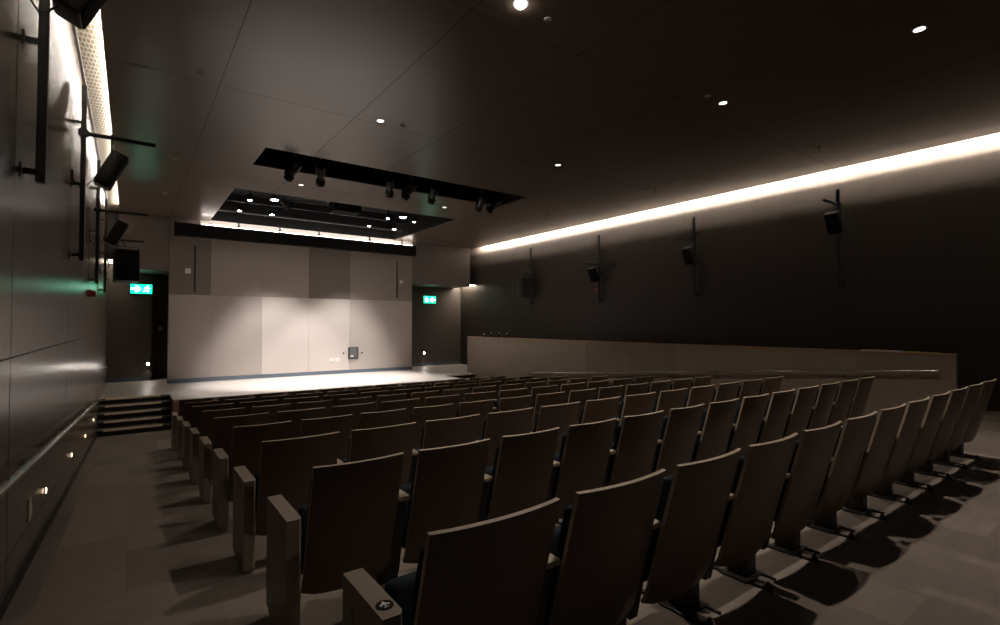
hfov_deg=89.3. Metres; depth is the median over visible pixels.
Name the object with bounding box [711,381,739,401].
chair
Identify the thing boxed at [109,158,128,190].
grille
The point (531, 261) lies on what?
pole
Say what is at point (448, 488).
chair
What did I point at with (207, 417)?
chair
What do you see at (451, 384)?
chair
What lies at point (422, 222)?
ceiling recess
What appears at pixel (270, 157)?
ceiling recess
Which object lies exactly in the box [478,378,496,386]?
chair
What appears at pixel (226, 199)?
track
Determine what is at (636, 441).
chair
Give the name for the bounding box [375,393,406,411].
chair
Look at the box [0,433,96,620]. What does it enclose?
baseboard
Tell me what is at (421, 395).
chair
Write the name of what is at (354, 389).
chair
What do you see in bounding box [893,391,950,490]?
chair
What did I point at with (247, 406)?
chair
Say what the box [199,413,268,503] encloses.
chair
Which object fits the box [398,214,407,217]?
lamp
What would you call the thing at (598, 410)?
chair
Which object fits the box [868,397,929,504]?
chair
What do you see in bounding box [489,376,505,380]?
chair
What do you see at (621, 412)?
cushion
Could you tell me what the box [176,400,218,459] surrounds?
chair
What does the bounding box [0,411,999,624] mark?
floor
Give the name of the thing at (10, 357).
trim
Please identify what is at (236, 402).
chair
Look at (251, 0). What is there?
trim
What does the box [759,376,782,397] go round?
chair
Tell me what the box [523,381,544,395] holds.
chair
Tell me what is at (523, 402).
chair
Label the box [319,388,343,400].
chair
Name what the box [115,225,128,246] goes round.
grille
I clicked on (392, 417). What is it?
chair
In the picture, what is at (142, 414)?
steps
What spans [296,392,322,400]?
chair
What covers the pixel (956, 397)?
chair
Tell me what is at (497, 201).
spotlight
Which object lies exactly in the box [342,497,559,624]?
chair
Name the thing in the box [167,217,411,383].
wall
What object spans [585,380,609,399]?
chair
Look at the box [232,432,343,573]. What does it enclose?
chair
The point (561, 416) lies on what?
chair
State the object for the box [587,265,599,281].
wall speaker
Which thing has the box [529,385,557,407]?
chair
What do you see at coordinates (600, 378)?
chair
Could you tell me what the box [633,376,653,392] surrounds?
chair
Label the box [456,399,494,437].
chair
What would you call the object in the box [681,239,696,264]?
wall speaker
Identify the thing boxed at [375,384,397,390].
chair
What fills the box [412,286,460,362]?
wall
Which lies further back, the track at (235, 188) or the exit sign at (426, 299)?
the exit sign at (426, 299)
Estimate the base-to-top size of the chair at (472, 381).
0.941 m
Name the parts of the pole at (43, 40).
post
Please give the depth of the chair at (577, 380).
9.90 m
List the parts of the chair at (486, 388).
backrest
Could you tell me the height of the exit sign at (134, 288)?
0.331 m
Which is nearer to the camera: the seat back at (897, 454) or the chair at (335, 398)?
the seat back at (897, 454)
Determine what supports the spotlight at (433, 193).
hanging from the bar
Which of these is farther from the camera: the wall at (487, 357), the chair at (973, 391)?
the wall at (487, 357)
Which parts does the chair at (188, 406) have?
panel, backrest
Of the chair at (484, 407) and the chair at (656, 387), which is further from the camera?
the chair at (656, 387)
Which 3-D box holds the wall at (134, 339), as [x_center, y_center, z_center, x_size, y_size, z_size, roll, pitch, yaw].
[-11.961,-0.463,17.300,0.838,5.470,2.388,0,-1,13]
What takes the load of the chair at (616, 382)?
on the floor
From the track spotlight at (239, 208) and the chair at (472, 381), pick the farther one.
the track spotlight at (239, 208)
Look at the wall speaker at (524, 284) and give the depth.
19.31 m
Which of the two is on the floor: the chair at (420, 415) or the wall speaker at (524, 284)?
the chair at (420, 415)
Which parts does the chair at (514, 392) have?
backrest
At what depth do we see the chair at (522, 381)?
10.45 m
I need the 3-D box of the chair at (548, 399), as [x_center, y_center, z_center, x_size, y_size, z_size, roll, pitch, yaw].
[0.540,1.496,6.692,0.623,0.941,0.675,1,-2,-36]
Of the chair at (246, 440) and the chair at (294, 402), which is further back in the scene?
the chair at (294, 402)
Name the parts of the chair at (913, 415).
backrest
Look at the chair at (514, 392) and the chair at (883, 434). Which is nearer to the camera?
the chair at (883, 434)
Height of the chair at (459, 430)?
0.941 m
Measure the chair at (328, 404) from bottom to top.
0.941 m
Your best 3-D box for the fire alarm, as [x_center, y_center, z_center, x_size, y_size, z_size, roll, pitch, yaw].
[-7.133,-0.329,8.855,0.110,0.130,0.140,1,-2,-36]
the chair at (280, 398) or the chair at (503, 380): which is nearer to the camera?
the chair at (280, 398)
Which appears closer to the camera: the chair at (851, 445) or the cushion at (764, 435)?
the chair at (851, 445)
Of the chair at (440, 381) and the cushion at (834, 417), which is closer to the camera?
the cushion at (834, 417)
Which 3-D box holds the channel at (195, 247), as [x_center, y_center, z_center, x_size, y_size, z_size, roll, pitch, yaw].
[-9.910,-1.418,16.443,0.080,1.500,0.012,1,-2,-36]
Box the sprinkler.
[544,17,551,23]
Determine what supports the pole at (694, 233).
attached to the wall at (920, 253)
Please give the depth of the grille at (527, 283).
19.29 m
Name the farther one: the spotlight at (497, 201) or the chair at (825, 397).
the spotlight at (497, 201)
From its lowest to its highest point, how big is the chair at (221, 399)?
0.941 m
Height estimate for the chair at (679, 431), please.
0.941 m
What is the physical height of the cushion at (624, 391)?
0.469 m
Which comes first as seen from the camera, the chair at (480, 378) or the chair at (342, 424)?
the chair at (342, 424)
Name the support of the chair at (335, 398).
on the floor
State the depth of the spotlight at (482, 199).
13.31 m
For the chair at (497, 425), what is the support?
on the floor
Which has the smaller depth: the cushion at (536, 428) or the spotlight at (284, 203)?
the cushion at (536, 428)
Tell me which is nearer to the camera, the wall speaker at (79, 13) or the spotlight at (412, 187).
the wall speaker at (79, 13)
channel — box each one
[193,246,196,291]
[396,262,397,297]
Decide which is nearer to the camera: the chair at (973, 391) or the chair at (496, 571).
the chair at (496, 571)
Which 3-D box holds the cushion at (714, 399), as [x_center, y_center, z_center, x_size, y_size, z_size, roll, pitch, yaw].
[2.994,1.239,6.814,0.503,0.469,0.193,1,-2,-36]
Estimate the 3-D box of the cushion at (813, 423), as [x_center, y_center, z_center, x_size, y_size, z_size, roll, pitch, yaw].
[3.776,1.125,5.952,0.455,0.469,0.193,1,-2,-36]
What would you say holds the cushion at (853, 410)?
on the chair at (863, 387)
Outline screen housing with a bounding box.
[174,220,415,256]
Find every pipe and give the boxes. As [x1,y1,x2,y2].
[218,209,401,231]
[231,192,323,205]
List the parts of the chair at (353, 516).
panel, seat, backrest, armrest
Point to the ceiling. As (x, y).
(338, 57)
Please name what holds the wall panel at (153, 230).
attached to the wall at (134, 339)
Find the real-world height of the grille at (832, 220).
0.406 m
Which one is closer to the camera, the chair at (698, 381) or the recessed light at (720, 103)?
the recessed light at (720, 103)
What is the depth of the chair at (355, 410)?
6.09 m
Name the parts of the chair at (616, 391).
backrest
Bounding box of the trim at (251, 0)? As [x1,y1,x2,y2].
[107,0,997,243]
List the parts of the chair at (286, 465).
panel, seat, backrest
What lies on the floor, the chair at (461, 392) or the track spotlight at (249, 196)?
the chair at (461, 392)
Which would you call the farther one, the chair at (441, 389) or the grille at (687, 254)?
the grille at (687, 254)
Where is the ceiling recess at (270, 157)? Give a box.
[254,148,523,204]
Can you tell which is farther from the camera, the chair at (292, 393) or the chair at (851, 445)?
the chair at (292, 393)
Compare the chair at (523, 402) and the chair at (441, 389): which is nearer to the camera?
the chair at (523, 402)
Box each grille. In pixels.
[81,0,106,29]
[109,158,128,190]
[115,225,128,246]
[116,249,138,279]
[522,277,532,296]
[587,269,595,281]
[681,249,692,264]
[824,213,839,234]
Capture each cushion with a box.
[303,479,311,561]
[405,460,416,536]
[409,547,424,624]
[420,428,424,448]
[481,419,486,439]
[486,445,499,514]
[533,412,538,431]
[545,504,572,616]
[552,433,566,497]
[579,406,584,423]
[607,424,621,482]
[614,401,623,439]
[619,389,625,409]
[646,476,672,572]
[652,396,658,412]
[653,416,667,470]
[683,392,689,407]
[693,409,707,459]
[711,389,716,401]
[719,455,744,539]
[727,403,740,450]
[757,398,770,442]
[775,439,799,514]
[783,394,796,435]
[807,390,818,428]
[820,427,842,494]
[827,386,839,423]
[846,383,857,418]
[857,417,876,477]
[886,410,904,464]
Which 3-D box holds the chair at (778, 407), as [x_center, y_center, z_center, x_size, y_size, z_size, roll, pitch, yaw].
[2.816,1.281,5.488,0.623,0.941,0.675,1,-2,-36]
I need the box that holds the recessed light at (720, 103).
[717,101,728,105]
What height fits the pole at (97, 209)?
2.240 m
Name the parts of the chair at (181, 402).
panel, backrest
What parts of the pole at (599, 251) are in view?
post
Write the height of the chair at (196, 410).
0.941 m
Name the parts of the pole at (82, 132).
cable plate, post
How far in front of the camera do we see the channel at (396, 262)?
20.61 m
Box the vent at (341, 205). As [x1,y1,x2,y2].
[339,203,349,208]
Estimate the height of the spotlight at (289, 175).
0.786 m
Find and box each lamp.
[269,194,279,200]
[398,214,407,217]
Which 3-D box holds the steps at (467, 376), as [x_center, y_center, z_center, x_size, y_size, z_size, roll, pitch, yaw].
[-1.129,2.662,18.380,1.320,0.738,1.277,1,-2,-36]
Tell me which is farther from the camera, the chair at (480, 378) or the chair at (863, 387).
the chair at (480, 378)
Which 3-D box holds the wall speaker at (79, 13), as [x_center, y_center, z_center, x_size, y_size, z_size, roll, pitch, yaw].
[-2.918,-2.348,3.571,0.352,0.620,0.286,1,-2,-36]
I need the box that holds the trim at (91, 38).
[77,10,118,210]
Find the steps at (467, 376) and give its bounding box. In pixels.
[445,373,475,380]
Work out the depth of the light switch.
3.78 m
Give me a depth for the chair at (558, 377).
11.15 m
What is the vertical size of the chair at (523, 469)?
0.941 m
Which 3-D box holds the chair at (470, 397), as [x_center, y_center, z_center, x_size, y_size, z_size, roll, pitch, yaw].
[-0.392,1.607,7.445,0.670,0.941,0.675,1,-2,-36]
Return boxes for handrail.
[0,401,97,497]
[528,369,939,378]
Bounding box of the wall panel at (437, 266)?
[412,243,469,287]
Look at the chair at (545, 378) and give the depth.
10.79 m
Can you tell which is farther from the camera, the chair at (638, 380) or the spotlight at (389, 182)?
the spotlight at (389, 182)
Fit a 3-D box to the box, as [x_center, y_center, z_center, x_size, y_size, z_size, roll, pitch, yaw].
[-5.635,1.563,19.457,0.400,0.460,0.075,1,-2,-36]
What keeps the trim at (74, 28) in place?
attached to the wall at (41, 298)
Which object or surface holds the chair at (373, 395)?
on the floor
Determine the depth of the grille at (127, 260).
12.05 m
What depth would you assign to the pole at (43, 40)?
3.39 m
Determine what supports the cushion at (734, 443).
on the chair at (748, 419)
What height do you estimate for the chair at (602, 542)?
0.941 m
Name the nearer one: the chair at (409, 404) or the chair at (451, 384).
the chair at (409, 404)
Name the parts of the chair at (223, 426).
panel, backrest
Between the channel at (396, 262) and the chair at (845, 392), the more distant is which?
the channel at (396, 262)
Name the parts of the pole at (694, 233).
post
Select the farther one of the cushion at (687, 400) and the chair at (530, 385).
the chair at (530, 385)
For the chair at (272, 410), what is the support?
on the floor
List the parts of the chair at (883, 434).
backrest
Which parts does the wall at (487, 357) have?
panel, panel, panel, panel, panel, panel, panel, panel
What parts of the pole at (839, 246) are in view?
post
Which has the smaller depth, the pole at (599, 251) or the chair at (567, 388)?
the chair at (567, 388)
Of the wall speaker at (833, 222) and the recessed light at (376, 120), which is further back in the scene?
the wall speaker at (833, 222)
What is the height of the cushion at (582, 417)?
0.469 m
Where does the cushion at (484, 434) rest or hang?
on the chair at (497, 425)
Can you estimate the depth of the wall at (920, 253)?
11.96 m
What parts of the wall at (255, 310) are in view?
fabric panel, fabric panel, fabric panel, fabric panel, fabric panel, fabric panel, skirting, fabric panel, fabric panel, fabric panel, fabric panel, fabric panel, fabric panel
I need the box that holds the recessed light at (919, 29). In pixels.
[910,25,928,33]
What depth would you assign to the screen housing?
17.83 m
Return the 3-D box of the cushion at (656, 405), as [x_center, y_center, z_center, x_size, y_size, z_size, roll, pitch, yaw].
[2.010,1.222,6.097,0.503,0.469,0.193,1,-2,-36]
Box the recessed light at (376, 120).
[375,119,385,122]
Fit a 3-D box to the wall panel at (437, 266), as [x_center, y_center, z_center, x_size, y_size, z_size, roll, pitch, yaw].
[-2.909,-2.024,22.451,2.845,1.710,1.390,1,-2,-36]
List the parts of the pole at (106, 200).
post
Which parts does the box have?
door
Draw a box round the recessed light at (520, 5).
[513,0,528,8]
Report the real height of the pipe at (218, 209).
0.060 m
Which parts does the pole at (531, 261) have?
post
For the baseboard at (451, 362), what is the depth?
23.20 m
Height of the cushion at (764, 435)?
0.469 m
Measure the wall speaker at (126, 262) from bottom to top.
1.020 m
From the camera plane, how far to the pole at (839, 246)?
11.09 m
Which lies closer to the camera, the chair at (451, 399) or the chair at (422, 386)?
the chair at (451, 399)
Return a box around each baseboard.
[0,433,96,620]
[106,377,150,382]
[412,361,460,365]
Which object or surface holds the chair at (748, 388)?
on the floor
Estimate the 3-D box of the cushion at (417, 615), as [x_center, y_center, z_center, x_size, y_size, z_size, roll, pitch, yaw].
[-0.063,0.958,1.717,0.503,0.469,0.193,1,-2,-36]
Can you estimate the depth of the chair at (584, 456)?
3.55 m
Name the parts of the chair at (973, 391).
backrest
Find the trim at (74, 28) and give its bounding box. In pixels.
[72,24,109,215]
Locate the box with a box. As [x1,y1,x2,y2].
[348,347,358,358]
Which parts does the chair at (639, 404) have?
backrest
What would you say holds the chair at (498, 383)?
on the floor
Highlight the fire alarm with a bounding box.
[88,290,95,296]
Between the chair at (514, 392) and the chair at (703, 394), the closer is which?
the chair at (703, 394)
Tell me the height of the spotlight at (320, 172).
0.786 m
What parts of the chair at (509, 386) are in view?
backrest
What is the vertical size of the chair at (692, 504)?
0.941 m
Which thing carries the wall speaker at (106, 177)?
hanging from the pole at (82, 132)
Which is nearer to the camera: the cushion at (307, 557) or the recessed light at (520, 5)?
the cushion at (307, 557)
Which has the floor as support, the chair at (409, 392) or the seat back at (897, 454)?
the chair at (409, 392)
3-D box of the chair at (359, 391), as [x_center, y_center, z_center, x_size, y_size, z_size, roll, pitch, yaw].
[-2.648,1.949,10.096,0.623,0.941,0.675,1,-2,-36]
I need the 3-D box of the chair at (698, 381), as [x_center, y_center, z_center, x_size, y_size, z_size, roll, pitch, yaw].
[3.257,1.542,8.675,0.601,0.941,0.675,1,-2,-36]
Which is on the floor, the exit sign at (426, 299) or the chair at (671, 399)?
the chair at (671, 399)
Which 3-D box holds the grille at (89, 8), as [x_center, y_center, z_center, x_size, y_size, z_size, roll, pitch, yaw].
[-2.855,-2.242,3.614,0.196,0.406,0.236,1,-2,-36]
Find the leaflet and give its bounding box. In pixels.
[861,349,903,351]
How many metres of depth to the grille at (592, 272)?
16.56 m
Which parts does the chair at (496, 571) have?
panel, seat, backrest, armrest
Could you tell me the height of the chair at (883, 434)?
0.941 m
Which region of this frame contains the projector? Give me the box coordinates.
[326,201,360,215]
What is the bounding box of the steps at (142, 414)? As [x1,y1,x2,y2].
[97,394,170,436]
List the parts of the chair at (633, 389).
backrest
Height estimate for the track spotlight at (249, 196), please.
0.288 m
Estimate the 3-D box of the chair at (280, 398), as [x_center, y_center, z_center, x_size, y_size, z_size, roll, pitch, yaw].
[-4.011,1.926,9.101,0.623,0.941,0.675,1,-2,-36]
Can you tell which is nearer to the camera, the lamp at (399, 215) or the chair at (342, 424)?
the chair at (342, 424)
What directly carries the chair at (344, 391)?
on the floor
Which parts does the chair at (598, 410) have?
backrest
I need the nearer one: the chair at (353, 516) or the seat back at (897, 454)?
the chair at (353, 516)
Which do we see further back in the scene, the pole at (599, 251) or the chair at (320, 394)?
the pole at (599, 251)
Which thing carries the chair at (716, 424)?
on the floor
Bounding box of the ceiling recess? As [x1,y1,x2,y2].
[211,188,454,239]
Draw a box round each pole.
[20,0,58,184]
[70,85,155,260]
[89,160,147,283]
[99,199,143,292]
[515,248,534,304]
[582,235,603,302]
[677,217,700,295]
[822,189,846,289]
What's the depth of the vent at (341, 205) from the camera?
15.47 m
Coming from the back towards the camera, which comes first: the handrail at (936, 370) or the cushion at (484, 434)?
the handrail at (936, 370)
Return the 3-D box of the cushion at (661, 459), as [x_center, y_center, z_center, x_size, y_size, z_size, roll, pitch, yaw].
[1.505,1.087,4.295,0.455,0.469,0.193,1,-2,-36]
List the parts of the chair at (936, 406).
backrest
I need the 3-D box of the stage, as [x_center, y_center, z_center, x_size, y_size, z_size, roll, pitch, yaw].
[-5.870,2.660,18.192,13.240,0.733,6.600,1,-2,-36]
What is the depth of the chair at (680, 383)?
8.02 m
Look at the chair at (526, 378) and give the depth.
12.11 m
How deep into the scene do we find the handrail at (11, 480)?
3.47 m
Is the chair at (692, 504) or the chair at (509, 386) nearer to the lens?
the chair at (692, 504)
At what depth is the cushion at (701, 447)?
4.49 m
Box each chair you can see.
[171,397,211,450]
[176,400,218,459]
[181,403,233,470]
[189,407,243,484]
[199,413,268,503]
[212,421,290,531]
[218,395,248,403]
[225,397,255,408]
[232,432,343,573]
[240,399,277,414]
[252,403,290,423]
[254,392,282,400]
[262,395,290,404]
[266,452,409,624]
[276,407,324,437]
[284,396,318,410]
[288,390,314,397]
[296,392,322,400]
[297,400,332,417]
[300,414,352,459]
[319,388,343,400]
[323,393,355,407]
[328,390,352,394]
[331,402,374,431]
[338,396,371,405]
[341,422,417,484]
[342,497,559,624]
[348,385,371,397]
[356,387,380,397]
[359,409,405,428]
[360,390,389,411]
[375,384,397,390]
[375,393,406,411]
[380,398,419,423]
[385,385,406,394]
[393,388,420,399]
[399,438,492,563]
[401,382,421,388]
[410,384,431,391]
[410,390,438,406]
[410,404,452,447]
[413,414,479,456]
[423,394,458,417]
[424,385,449,396]
[425,380,444,386]
[434,382,454,388]
[442,388,468,408]
[447,378,465,384]
[453,383,476,392]
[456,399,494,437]
[457,380,475,384]
[462,391,496,411]
[469,377,486,386]
[471,385,496,405]
[476,407,533,467]
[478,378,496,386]
[479,381,501,398]
[484,427,559,520]
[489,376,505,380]
[494,388,527,411]
[495,383,521,405]
[497,395,531,411]
[499,377,515,384]
[504,379,524,388]
[518,376,533,385]
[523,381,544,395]
[527,377,546,385]
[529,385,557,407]
[530,401,580,453]
[531,391,564,428]
[543,468,665,624]
[546,379,566,392]
[548,376,567,380]
[551,418,616,524]
[559,382,584,403]
[566,388,595,421]
[568,377,587,389]
[576,396,620,441]
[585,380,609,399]
[588,376,606,381]
[595,385,622,414]
[606,410,663,486]
[610,378,632,400]
[614,392,655,439]
[619,383,647,409]
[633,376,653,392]
[640,448,741,624]
[647,380,670,406]
[652,388,687,430]
[653,404,704,476]
[669,378,691,391]
[683,384,714,408]
[689,376,711,391]
[692,398,739,461]
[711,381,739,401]
[713,432,797,593]
[727,393,768,454]
[736,379,762,402]
[757,389,795,443]
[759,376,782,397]
[768,420,841,563]
[783,385,818,438]
[806,382,839,429]
[807,411,876,540]
[827,379,857,425]
[841,403,905,520]
[846,376,874,418]
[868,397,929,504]
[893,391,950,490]
[914,386,967,478]
[933,382,982,468]
[950,378,996,459]
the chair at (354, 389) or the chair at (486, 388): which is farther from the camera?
the chair at (354, 389)
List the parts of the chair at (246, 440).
panel, seat, backrest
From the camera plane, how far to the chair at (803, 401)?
5.51 m
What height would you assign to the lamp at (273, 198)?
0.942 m
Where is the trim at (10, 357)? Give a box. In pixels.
[0,0,104,591]
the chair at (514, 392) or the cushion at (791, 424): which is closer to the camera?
the cushion at (791, 424)
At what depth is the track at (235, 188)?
15.22 m
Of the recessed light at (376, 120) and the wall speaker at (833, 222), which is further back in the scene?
the wall speaker at (833, 222)
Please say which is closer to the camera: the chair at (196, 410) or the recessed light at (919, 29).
the recessed light at (919, 29)
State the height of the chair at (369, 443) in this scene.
0.941 m
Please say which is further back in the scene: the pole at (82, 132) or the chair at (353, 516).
the pole at (82, 132)
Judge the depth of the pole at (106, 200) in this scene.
11.95 m
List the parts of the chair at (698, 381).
backrest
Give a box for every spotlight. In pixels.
[237,202,241,210]
[247,193,252,200]
[281,196,290,209]
[283,153,302,181]
[315,158,326,186]
[385,171,394,197]
[401,175,417,200]
[427,179,438,204]
[475,189,486,211]
[486,191,501,213]
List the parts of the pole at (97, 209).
post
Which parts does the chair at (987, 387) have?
backrest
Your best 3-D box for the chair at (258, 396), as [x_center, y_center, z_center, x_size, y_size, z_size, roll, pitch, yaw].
[-4.601,2.043,10.103,0.670,0.941,0.675,1,-2,-36]
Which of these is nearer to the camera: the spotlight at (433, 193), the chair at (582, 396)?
the chair at (582, 396)
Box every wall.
[0,0,108,599]
[106,213,167,379]
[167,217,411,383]
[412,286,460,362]
[460,133,999,410]
[467,336,958,416]
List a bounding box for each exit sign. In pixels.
[130,284,152,293]
[423,296,435,303]
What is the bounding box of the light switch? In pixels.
[27,496,31,521]
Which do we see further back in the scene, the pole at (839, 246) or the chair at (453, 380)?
the chair at (453, 380)
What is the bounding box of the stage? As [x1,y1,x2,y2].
[99,364,475,418]
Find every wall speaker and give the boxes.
[52,0,106,29]
[93,135,128,190]
[104,210,128,246]
[106,241,139,282]
[517,272,532,297]
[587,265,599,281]
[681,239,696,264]
[824,201,842,234]
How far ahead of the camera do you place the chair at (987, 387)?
5.57 m
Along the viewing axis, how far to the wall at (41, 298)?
4.25 m
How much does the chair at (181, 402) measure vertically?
0.941 m
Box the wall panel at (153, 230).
[119,214,169,276]
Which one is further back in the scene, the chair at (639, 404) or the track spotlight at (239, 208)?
the track spotlight at (239, 208)
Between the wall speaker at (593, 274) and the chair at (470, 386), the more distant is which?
the wall speaker at (593, 274)
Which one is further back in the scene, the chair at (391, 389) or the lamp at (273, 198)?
the lamp at (273, 198)
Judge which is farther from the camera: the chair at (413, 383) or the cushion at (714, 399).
the chair at (413, 383)
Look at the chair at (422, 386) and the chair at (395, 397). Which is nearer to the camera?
the chair at (395, 397)
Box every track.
[226,199,409,223]
[235,188,428,215]
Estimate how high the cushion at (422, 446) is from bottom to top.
0.469 m
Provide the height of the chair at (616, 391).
0.941 m
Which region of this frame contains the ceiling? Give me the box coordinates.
[100,0,999,248]
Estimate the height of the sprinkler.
0.040 m
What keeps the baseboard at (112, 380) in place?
attached to the wall at (134, 339)
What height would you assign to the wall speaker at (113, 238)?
0.680 m
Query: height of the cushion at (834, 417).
0.469 m
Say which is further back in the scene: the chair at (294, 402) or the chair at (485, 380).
the chair at (485, 380)
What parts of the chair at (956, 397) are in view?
backrest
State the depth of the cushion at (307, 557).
2.49 m
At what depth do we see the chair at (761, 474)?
2.71 m
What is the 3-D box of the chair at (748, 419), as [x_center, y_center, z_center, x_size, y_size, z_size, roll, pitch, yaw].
[2.361,1.274,5.156,0.623,0.941,0.675,1,-2,-36]
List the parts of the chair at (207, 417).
panel, backrest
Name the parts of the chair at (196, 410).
panel, backrest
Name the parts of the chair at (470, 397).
backrest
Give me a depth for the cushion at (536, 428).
4.84 m

